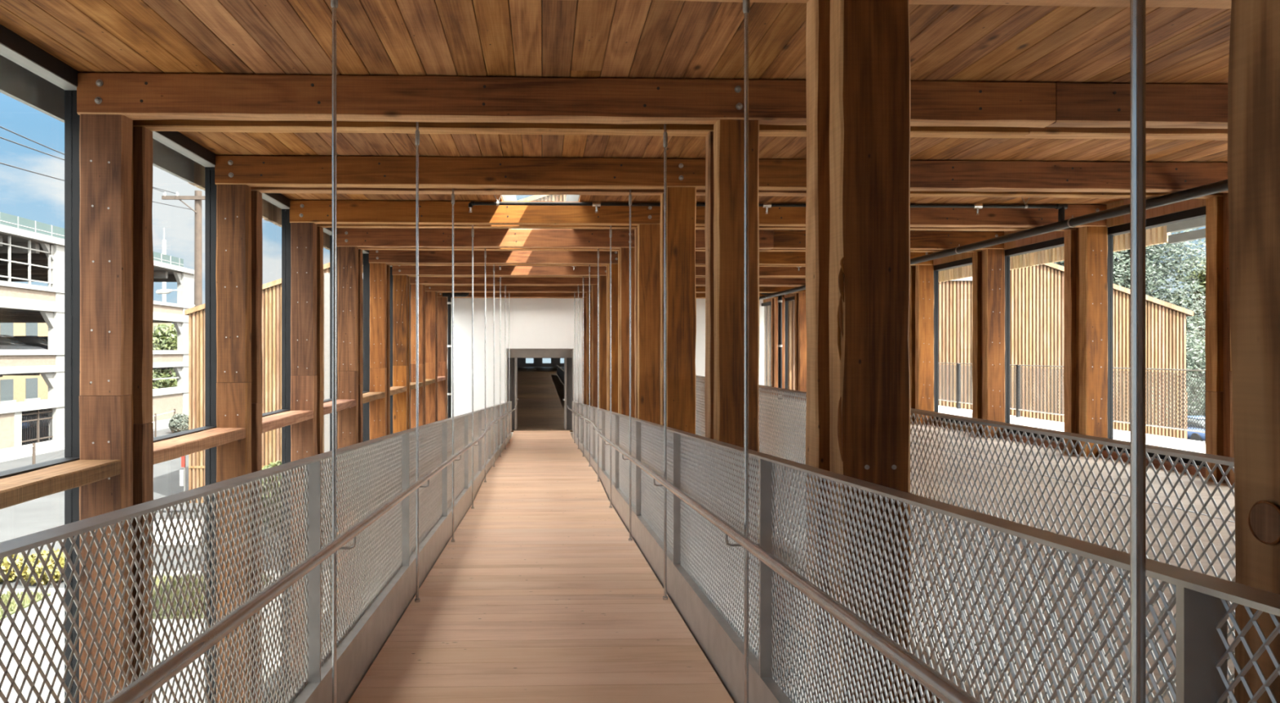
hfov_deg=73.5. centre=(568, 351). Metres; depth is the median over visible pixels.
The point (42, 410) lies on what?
car
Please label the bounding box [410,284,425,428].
timber post
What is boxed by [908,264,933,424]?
timber post
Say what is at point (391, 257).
crossbeam
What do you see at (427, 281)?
crossbeam
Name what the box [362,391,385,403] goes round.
sill
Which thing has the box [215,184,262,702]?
timber post
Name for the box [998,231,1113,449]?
window
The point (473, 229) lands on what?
rod
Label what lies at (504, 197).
ceiling
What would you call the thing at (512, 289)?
crossbeam
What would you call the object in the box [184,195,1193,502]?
building
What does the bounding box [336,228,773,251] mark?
crossbeam
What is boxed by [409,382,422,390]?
sill
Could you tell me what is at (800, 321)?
timber post
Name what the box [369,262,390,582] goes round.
timber post
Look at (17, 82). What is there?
trim
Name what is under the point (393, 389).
sill
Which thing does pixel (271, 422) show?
sill
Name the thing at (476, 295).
crossbeam
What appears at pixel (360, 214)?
crossbeam
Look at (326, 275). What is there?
ceiling
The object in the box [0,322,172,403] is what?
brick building
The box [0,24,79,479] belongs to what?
window
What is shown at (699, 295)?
crossbeam
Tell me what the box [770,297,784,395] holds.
timber post
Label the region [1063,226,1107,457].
timber post
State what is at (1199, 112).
crossbeam
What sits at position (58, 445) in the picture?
ground
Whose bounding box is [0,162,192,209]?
overhead wire
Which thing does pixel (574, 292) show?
rod
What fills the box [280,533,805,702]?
floor
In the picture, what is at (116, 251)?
timber post
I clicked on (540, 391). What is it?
floor
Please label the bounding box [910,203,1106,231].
crossbeam
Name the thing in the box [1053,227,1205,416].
tree
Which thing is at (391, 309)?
window
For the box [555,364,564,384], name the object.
guard
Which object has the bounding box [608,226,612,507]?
rod
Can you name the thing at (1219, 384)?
timber post
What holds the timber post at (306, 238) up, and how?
on the floor at (702, 534)
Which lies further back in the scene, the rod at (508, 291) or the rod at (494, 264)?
the rod at (508, 291)
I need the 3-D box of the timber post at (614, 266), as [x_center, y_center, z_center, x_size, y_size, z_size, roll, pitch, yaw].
[0.866,1.155,15.922,0.300,6.090,0.485,0,0,-2]
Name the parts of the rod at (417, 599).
rod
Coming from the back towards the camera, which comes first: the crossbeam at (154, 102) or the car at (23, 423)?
the car at (23, 423)
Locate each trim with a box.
[0,54,194,182]
[187,161,363,266]
[938,225,1170,282]
[1166,217,1205,244]
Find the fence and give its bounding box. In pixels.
[0,408,175,464]
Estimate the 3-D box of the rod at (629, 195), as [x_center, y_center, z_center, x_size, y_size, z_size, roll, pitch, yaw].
[0.619,0.017,8.590,0.038,3.773,0.038,0,0,-2]
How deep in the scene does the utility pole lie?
43.27 m
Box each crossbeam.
[76,72,1055,138]
[214,155,806,196]
[289,200,806,230]
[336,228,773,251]
[368,249,705,266]
[392,265,705,277]
[410,276,597,285]
[425,285,591,293]
[437,292,586,298]
[568,0,1231,8]
[695,277,805,286]
[695,286,805,293]
[695,293,784,298]
[759,251,933,266]
[759,266,805,278]
[767,230,1004,252]
[910,160,1227,199]
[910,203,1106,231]
[1020,82,1227,140]
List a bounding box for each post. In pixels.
[79,114,154,702]
[179,455,185,491]
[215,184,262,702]
[290,222,324,687]
[337,246,363,624]
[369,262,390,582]
[392,275,409,548]
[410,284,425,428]
[425,291,437,424]
[437,297,447,421]
[582,297,586,404]
[586,291,591,405]
[591,284,597,407]
[599,275,606,409]
[606,263,617,413]
[617,247,635,417]
[634,224,660,424]
[660,186,696,477]
[704,120,759,652]
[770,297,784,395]
[794,292,806,400]
[805,0,911,702]
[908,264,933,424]
[933,271,938,412]
[972,248,1004,437]
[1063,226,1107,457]
[1204,192,1234,485]
[1227,0,1279,702]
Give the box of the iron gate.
[22,408,53,444]
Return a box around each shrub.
[0,552,23,582]
[19,547,64,585]
[168,413,188,433]
[262,460,281,530]
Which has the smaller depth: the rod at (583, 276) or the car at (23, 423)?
the rod at (583, 276)
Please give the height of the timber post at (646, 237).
6.090 m
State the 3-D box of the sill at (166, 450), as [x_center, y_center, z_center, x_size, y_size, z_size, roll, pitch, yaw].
[-3.226,0.785,7.247,0.289,0.105,1.951,0,0,-2]
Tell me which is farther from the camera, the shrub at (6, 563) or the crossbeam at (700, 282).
the crossbeam at (700, 282)
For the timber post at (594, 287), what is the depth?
20.56 m
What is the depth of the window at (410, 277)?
20.48 m
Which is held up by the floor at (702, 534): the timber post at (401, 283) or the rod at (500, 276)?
the timber post at (401, 283)
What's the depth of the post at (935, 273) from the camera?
15.94 m
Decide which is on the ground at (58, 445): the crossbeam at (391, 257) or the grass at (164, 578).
the grass at (164, 578)
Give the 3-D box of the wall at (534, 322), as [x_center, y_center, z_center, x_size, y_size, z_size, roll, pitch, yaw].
[1.106,1.150,28.389,10.800,6.100,0.280,0,0,-2]
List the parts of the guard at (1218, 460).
panel, panel, rail, panel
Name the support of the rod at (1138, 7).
hanging from the ceiling at (612, 38)
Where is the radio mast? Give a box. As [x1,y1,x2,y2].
[162,227,166,302]
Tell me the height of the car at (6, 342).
1.449 m
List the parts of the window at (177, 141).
frame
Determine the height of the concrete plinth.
0.120 m
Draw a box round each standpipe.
[442,292,469,417]
[761,293,787,399]
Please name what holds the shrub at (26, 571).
on the ground at (47, 512)
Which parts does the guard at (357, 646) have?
panel, rail, post, panel, post, panel, post, panel, post, panel, post, panel, post, panel, post, panel, post, panel, post, panel, post, panel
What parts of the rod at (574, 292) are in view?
rod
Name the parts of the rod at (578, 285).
rod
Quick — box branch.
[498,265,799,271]
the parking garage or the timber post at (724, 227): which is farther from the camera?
the parking garage
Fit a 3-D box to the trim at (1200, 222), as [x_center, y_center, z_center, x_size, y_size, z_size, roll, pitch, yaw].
[9.547,-1.905,3.728,0.120,0.490,18.850,0,0,-2]
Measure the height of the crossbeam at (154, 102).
0.291 m
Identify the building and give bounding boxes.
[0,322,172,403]
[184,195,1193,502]
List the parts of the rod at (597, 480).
rod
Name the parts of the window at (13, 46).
frame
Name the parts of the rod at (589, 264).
rod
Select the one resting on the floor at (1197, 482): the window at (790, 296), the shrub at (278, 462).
the window at (790, 296)
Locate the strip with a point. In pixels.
(771, 407)
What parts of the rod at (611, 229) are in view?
rod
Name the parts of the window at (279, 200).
frame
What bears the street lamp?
attached to the utility pole
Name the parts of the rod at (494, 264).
rod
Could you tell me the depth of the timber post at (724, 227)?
5.93 m
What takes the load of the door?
in the wall at (534, 322)
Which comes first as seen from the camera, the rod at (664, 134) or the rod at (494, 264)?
the rod at (664, 134)
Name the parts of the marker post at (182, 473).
panel, panel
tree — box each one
[152,323,177,388]
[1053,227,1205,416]
[1164,257,1205,414]
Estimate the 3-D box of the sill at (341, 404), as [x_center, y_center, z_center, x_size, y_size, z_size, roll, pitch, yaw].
[-3.379,0.785,12.125,0.291,0.105,1.951,0,0,-2]
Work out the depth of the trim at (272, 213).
10.70 m
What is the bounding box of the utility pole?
[161,190,204,306]
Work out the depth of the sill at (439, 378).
24.38 m
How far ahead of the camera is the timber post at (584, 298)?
25.44 m
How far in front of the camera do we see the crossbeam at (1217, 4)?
3.94 m
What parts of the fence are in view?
post, post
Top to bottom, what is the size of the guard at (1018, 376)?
1.045 m
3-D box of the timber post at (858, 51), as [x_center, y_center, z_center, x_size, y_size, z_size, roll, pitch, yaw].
[1.247,1.155,3.726,0.308,6.090,0.482,0,0,-2]
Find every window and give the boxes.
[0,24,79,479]
[64,89,216,702]
[204,167,291,702]
[281,208,337,663]
[329,235,369,604]
[363,253,392,565]
[389,266,393,534]
[409,276,410,428]
[761,298,787,393]
[782,293,795,398]
[928,252,1009,432]
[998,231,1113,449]
[1099,198,1205,476]
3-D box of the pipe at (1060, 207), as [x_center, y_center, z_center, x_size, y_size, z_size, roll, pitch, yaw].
[2.461,-1.744,10.403,7.346,0.317,0.068,0,0,-2]
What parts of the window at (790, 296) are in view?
spandrel panel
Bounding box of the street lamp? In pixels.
[155,288,195,306]
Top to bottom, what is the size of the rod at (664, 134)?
3.657 m
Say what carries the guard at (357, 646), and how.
attached to the floor
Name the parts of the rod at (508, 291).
rod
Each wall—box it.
[153,509,201,545]
[324,279,329,502]
[451,297,764,436]
[517,357,564,367]
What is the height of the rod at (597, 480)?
3.923 m
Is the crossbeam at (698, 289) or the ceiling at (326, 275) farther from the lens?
the ceiling at (326, 275)
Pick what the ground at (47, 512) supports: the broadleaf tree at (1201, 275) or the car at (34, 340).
the broadleaf tree at (1201, 275)
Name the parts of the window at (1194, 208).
spandrel panel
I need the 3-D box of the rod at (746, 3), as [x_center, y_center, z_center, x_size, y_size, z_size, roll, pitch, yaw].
[0.772,-0.100,3.712,0.038,3.540,0.038,0,0,-2]
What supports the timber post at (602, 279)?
on the floor at (702, 534)
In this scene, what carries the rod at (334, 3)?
hanging from the ceiling at (612, 38)
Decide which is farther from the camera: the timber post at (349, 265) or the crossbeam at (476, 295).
the crossbeam at (476, 295)
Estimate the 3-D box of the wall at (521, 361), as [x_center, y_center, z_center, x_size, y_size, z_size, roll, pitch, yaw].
[-0.573,0.118,145.204,22.000,5.036,0.300,0,0,-2]
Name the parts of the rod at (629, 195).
rod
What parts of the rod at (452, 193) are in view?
rod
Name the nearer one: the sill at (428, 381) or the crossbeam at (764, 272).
the crossbeam at (764, 272)
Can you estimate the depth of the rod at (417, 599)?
6.08 m
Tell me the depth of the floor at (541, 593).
5.75 m
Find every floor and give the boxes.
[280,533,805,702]
[347,430,733,702]
[362,367,573,432]
[697,493,943,702]
[698,394,1235,702]
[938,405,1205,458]
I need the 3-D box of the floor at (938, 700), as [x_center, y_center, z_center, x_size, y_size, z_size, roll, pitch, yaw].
[4.088,1.561,11.234,5.720,0.318,34.200,0,0,-2]
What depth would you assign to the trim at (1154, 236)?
16.33 m
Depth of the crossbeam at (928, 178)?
8.49 m
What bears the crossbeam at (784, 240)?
on the timber post at (988, 264)
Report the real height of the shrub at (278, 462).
2.012 m
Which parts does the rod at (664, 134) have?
rod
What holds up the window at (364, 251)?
on the floor at (702, 534)
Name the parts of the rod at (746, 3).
rod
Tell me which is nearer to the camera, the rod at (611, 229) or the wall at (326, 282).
the rod at (611, 229)
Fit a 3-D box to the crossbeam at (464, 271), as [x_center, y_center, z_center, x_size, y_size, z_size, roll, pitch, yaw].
[-0.347,-1.752,18.312,6.760,0.294,0.503,0,0,-2]
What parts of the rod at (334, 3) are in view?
rod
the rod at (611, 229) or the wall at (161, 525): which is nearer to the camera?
the rod at (611, 229)
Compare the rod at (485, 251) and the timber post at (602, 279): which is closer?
the rod at (485, 251)
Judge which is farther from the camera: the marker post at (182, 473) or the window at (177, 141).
the marker post at (182, 473)
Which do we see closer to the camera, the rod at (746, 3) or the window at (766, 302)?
the rod at (746, 3)
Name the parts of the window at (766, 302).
frame, spandrel panel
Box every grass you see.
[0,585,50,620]
[152,571,272,618]
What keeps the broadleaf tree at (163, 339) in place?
on the ground at (47, 512)
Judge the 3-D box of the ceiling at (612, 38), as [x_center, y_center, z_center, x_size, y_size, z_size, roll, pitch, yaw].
[1.759,-1.917,11.161,10.536,0.035,34.198,0,0,-2]
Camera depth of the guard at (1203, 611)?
2.72 m
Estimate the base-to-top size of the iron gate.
1.900 m
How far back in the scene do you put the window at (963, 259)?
13.56 m
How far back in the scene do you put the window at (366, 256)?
15.60 m
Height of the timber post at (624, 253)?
6.090 m
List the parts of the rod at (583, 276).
rod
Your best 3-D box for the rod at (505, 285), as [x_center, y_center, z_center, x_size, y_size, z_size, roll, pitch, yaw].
[-1.543,0.253,20.728,0.038,4.247,0.038,0,0,-2]
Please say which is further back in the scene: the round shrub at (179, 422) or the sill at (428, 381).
the round shrub at (179, 422)
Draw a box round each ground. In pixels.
[0,375,1204,588]
[0,418,329,702]
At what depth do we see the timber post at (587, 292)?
23.00 m
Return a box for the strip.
[770,407,1235,522]
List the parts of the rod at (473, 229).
rod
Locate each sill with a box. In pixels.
[0,459,120,509]
[153,427,245,464]
[262,410,313,433]
[323,399,355,414]
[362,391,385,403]
[390,386,406,395]
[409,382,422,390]
[425,378,435,385]
[437,376,445,382]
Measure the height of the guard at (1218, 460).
1.104 m
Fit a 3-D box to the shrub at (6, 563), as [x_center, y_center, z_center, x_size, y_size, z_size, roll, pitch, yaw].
[-12.465,4.696,18.568,1.167,0.776,1.219,0,0,-2]
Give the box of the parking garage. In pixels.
[0,212,194,448]
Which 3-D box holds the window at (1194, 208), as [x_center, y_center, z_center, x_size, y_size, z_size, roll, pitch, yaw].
[6.994,-0.270,9.836,0.240,3.260,2.440,0,0,-2]
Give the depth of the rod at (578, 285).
20.77 m
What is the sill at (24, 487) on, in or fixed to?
attached to the window at (13, 46)
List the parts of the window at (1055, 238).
spandrel panel, frame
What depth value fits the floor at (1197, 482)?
6.43 m
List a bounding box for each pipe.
[468,195,1067,222]
[759,179,1227,300]
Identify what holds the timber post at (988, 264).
on the floor at (1197, 482)
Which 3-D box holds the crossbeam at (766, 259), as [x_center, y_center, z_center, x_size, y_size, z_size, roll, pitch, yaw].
[4.955,-1.753,16.037,3.685,0.291,0.501,0,0,-2]
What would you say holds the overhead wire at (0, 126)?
attached to the utility pole
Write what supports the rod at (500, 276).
hanging from the ceiling at (612, 38)
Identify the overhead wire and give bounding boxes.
[0,126,164,192]
[0,137,177,194]
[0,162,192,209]
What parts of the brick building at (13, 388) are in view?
window sill, window sill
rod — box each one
[330,0,337,702]
[414,122,420,602]
[451,188,454,542]
[471,225,474,508]
[484,248,486,482]
[493,264,494,466]
[499,275,501,457]
[504,284,506,448]
[508,291,510,443]
[573,292,575,443]
[577,284,579,448]
[582,275,584,456]
[588,264,591,466]
[596,248,599,481]
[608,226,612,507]
[628,189,631,541]
[662,124,667,599]
[742,0,750,702]
[1130,0,1146,702]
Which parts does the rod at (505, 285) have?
rod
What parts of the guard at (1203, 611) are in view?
panel, post, panel, post, panel, post, panel, post, panel, post, panel, post, panel, post, panel, post, panel, post, panel, post, handrail, panel, post, panel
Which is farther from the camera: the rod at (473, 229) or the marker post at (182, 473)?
the marker post at (182, 473)
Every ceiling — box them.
[0,0,1231,231]
[324,272,972,280]
[501,0,1202,271]
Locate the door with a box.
[506,348,573,430]
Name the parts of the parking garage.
rail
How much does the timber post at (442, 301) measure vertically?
6.090 m
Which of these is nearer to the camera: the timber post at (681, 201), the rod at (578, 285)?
the timber post at (681, 201)
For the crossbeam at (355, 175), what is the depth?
8.32 m
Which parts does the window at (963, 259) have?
spandrel panel, frame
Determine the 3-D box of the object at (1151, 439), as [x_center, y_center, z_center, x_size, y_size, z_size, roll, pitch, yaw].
[8.116,1.460,12.962,2.200,0.300,31.400,0,0,-2]
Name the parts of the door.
panel, header panel, frame, panel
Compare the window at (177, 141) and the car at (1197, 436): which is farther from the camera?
the car at (1197, 436)
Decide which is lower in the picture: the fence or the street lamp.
the fence
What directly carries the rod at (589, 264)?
hanging from the ceiling at (612, 38)
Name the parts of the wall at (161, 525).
rail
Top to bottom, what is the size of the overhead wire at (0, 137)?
4.590 m
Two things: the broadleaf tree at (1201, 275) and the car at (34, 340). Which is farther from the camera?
the broadleaf tree at (1201, 275)
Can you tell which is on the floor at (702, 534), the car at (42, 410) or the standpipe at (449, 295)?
the standpipe at (449, 295)
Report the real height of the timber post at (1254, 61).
6.090 m
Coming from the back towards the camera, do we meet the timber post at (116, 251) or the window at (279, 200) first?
the window at (279, 200)
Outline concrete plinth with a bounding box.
[775,605,806,664]
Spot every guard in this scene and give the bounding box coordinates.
[0,400,516,702]
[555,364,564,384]
[566,400,1279,702]
[695,374,1235,702]
[938,362,1205,443]
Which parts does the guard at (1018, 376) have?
panel, post, panel, post, panel, rail, panel, post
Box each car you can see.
[0,334,46,349]
[13,335,48,349]
[22,408,48,428]
[22,422,30,429]
[1186,415,1204,441]
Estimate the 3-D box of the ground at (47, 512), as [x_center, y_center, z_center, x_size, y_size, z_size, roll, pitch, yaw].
[-2.520,5.200,79.960,320.000,0.400,280.000,0,0,-2]
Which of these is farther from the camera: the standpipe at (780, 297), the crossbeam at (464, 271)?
the standpipe at (780, 297)
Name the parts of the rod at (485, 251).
rod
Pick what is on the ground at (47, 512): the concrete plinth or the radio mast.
the radio mast
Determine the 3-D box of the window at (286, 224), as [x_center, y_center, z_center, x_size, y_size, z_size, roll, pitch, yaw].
[-3.584,1.135,11.944,0.127,6.130,2.440,0,0,-2]
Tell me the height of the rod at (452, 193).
3.773 m
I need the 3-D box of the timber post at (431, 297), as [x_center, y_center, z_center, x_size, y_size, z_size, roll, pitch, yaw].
[-3.724,1.155,23.101,0.301,6.090,0.483,0,0,-2]
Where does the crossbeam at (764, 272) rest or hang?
on the timber post

